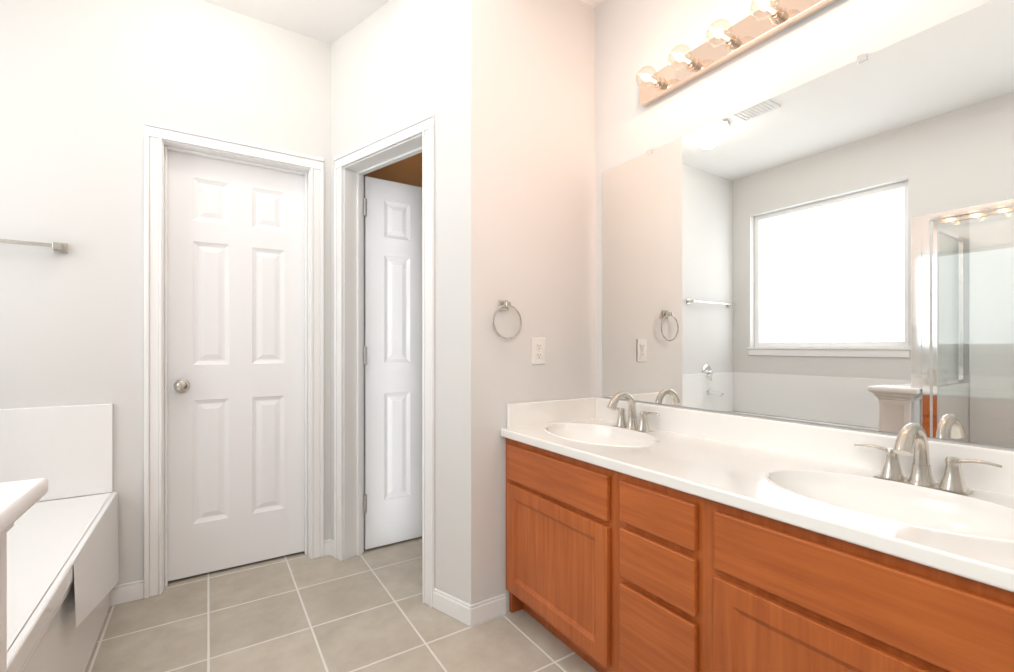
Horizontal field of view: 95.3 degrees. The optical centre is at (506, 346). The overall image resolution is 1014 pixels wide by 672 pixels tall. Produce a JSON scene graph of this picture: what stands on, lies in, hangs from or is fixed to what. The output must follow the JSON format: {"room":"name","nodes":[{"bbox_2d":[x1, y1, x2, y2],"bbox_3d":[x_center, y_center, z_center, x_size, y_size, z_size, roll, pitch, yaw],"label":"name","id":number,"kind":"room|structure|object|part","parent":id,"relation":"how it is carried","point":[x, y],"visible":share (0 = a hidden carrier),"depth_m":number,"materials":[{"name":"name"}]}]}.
{"room":"bathroom","nodes":[
{"label":"bathroom","id":0,"kind":"room"},
{"bbox_2d":[0,0,330,584],"bbox_3d":[-1.747,-0.257,2.038,1.960,2.740,0.120,0,0,-33],"label":"wall","id":1,"kind":"structure","parent":0,"point":[88,88],"depth_m":1.99,"materials":[{"name":"white paint"}]},
{"bbox_2d":[0,239,67,253],"bbox_3d":[-2.077,-0.407,1.711,0.654,0.044,0.070,0,0,-33],"label":"towel rail","id":2,"kind":"object","parent":1,"relation":"attached to","point":[60,248],"visible":1,"depth_m":1.84,"materials":[{"name":"silver metal"}]},
{"bbox_2d":[110,121,329,605],"bbox_3d":[-1.359,0.056,2.278,0.916,2.114,0.138,0,0,-33],"label":"door frame","id":3,"kind":"structure","parent":1,"relation":"attached to","point":[160,140],"depth_m":2.14,"materials":[{"name":"white wood"}]},
{"bbox_2d":[168,150,303,580],"bbox_3d":[-1.332,0.086,2.314,0.609,2.030,0.104,0,0,-33],"label":"closet door","id":4,"kind":"structure","parent":1,"relation":"in","point":[235,364],"depth_m":2.31,"materials":[{"name":"white wood"}]},
{"bbox_2d":[85,536,597,671],"bbox_3d":[-0.397,1.143,1.351,3.600,0.060,4.300,0,0,-33],"label":"floor","id":5,"kind":"structure","parent":0,"point":[367,610],"depth_m":1.83,"materials":[{"name":"tile"}]},
{"bbox_2d":[0,478,47,671],"bbox_3d":[-0.872,0.675,0.681,0.234,0.876,0.234,0,0,-33],"label":"half wall","id":6,"kind":"structure","parent":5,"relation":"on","point":[19,499],"depth_m":0.77,"materials":[{"name":"white"}]},
{"bbox_2d":[0,403,118,671],"bbox_3d":[-1.656,0.678,1.144,0.898,0.870,1.476,0,0,-33],"label":"bathtub","id":7,"kind":"object","parent":5,"relation":"on","point":[62,567],"visible":0.98,"depth_m":1.66,"materials":[{"name":"white ceramic"}]},
{"bbox_2d":[501,392,1013,671],"bbox_3d":[0.624,0.647,1.406,0.536,0.932,1.575,0,0,-33],"label":"bathroom vanity","id":8,"kind":"object","parent":5,"relation":"on","point":[642,537],"visible":1,"depth_m":1.17,"materials":[{"name":"brown wood"}]},
{"bbox_3d":[0.160,0.468,1.662,0.018,0.140,0.566,0,0,-33],"label":"drawer","id":9,"kind":"part","parent":8,"relation":"part of","materials":[{"name":"brown wood"}]},
{"bbox_3d":[0.160,0.772,1.662,0.018,0.432,0.566,0,0,-33],"label":"door","id":10,"kind":"part","parent":8,"relation":"part of","materials":[{"name":"brown wood"}]},
{"bbox_3d":[0.410,0.846,1.275,0.018,0.285,0.255,0,0,-33],"label":"drawer","id":11,"kind":"part","parent":8,"relation":"part of","materials":[{"name":"brown wood"}]},
{"bbox_3d":[0.410,0.611,1.275,0.018,0.145,0.255,0,0,-33],"label":"drawer","id":12,"kind":"part","parent":8,"relation":"part of","materials":[{"name":"brown wood"}]},
{"bbox_3d":[0.410,0.458,1.275,0.018,0.120,0.255,0,0,-33],"label":"drawer","id":13,"kind":"part","parent":8,"relation":"part of","materials":[{"name":"brown wood"}]},
{"bbox_2d":[504,418,1013,606],"bbox_3d":[0.624,0.407,1.394,0.510,0.144,1.555,0,0,-33],"label":"countertop","id":14,"kind":"structure","parent":8,"relation":"on","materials":[{"name":"stone"}]},
{"bbox_2d":[606,392,660,432],"bbox_3d":[0.471,0.260,1.877,0.163,0.157,0.277,0,0,-33],"label":"faucet","id":15,"kind":"object","parent":14,"relation":"on","point":[622,426],"depth_m":1.89,"materials":[{"name":"silver metal"}]},
{"bbox_2d":[853,422,1002,496],"bbox_3d":[0.971,0.260,1.105,0.163,0.157,0.277,0,0,-33],"label":"faucet","id":16,"kind":"object","parent":14,"relation":"on","point":[912,439],"depth_m":1.12,"materials":[{"name":"silver metal"}]},
{"bbox_3d":[0.661,0.468,0.888,0.018,0.140,0.566,0,0,-33],"label":"drawer","id":17,"kind":"part","parent":8,"relation":"part of","materials":[{"name":"brown wood"}]},
{"bbox_3d":[0.661,0.772,0.888,0.018,0.432,0.566,0,0,-33],"label":"door","id":18,"kind":"part","parent":8,"relation":"part of","materials":[{"name":"brown wood"}]},
{"bbox_2d":[364,152,421,186],"bbox_3d":[-1.195,-0.257,3.228,2.700,2.740,0.120,0,0,-33],"label":"wall","id":19,"kind":"structure","parent":0,"point":[408,170],"depth_m":3.43,"materials":[{"name":"brown paint"}]},
{"bbox_2d":[331,0,470,604],"bbox_3d":[-0.555,-0.257,2.251,1.144,2.740,0.120,0,0,38],"label":"wall","id":20,"kind":"structure","parent":0,"point":[395,64],"depth_m":1.96,"materials":[{"name":"white paint"}]},
{"bbox_2d":[363,176,421,549],"bbox_3d":[-0.509,0.086,2.655,0.624,2.030,0.104,0,0,-33],"label":"door","id":21,"kind":"structure","parent":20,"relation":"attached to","point":[392,363],"depth_m":2.59,"materials":[{"name":"white wood"}]},
{"bbox_2d":[330,112,469,625],"bbox_3d":[-0.511,0.056,2.205,1.030,2.114,0.138,0,0,38],"label":"door frame","id":22,"kind":"structure","parent":20,"relation":"attached to","point":[354,166],"depth_m":2.41,"materials":[{"name":"white wood"}]},
{"bbox_2d":[202,0,602,43],"bbox_3d":[-0.397,-1.667,1.351,3.600,0.080,4.300,0,0,-33],"label":"ceiling","id":23,"kind":"structure","parent":0,"point":[329,21],"depth_m":2.25,"materials":[{"name":"white paint"}]},
{"bbox_2d":[471,0,594,611],"bbox_3d":[0.334,-0.257,2.230,1.216,2.740,0.120,0,0,-33],"label":"wall","id":24,"kind":"structure","parent":0,"point":[533,162],"depth_m":1.99,"materials":[{"name":"white paint"}]},
{"bbox_2d":[469,593,505,626],"bbox_3d":[-0.077,1.072,1.886,0.172,0.082,0.012,0,0,-33],"label":"baseboard","id":25,"kind":"structure","parent":24,"relation":"attached to","point":[487,609],"depth_m":1.88,"materials":[{"name":"white wood"}]},
{"bbox_2d":[492,300,521,339],"bbox_3d":[-0.005,-0.114,1.913,0.144,0.166,0.044,0,0,-33],"label":"towel ring","id":26,"kind":"object","parent":24,"relation":"attached to","point":[504,304],"visible":0.98,"depth_m":1.91,"materials":[{"name":"silver metal"}]},
{"bbox_3d":[-0.005,-0.175,1.913,0.044,0.044,0.044,0,0,-33],"label":"post","id":27,"kind":"part","parent":26,"relation":"part of","materials":[{"name":"silver metal"}]},
{"bbox_2d":[532,338,544,363],"bbox_3d":[0.139,0.017,2.027,0.072,0.116,0.008,0,0,-33],"label":"electrical outlet plate","id":28,"kind":"object","parent":24,"relation":"attached to","point":[538,350],"visible":1,"depth_m":2.02,"materials":[{"name":"white plastic"}]},
{"bbox_2d":[595,0,1013,450],"bbox_3d":[1.111,-0.257,1.261,0.120,2.740,2.351,0,0,-33],"label":"wall","id":29,"kind":"structure","parent":0,"point":[633,38],"depth_m":1.75,"materials":[{"name":"white paint"}]},
{"bbox_2d":[636,0,838,106],"bbox_3d":[0.785,-1.061,1.508,0.158,0.096,0.970,0,0,-33],"label":"sconce","id":30,"kind":"object","parent":29,"relation":"attached to","point":[767,20],"visible":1,"depth_m":1.58,"materials":[{"name":"silver metal"}]},
{"bbox_2d":[602,0,1013,447],"bbox_3d":[0.858,-0.298,1.532,0.010,1.058,1.508,0,0,-33],"label":"vanity mirror","id":31,"kind":"object","parent":29,"relation":"attached to","point":[835,247],"visible":1,"depth_m":1.34,"materials":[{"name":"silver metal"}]}
]}

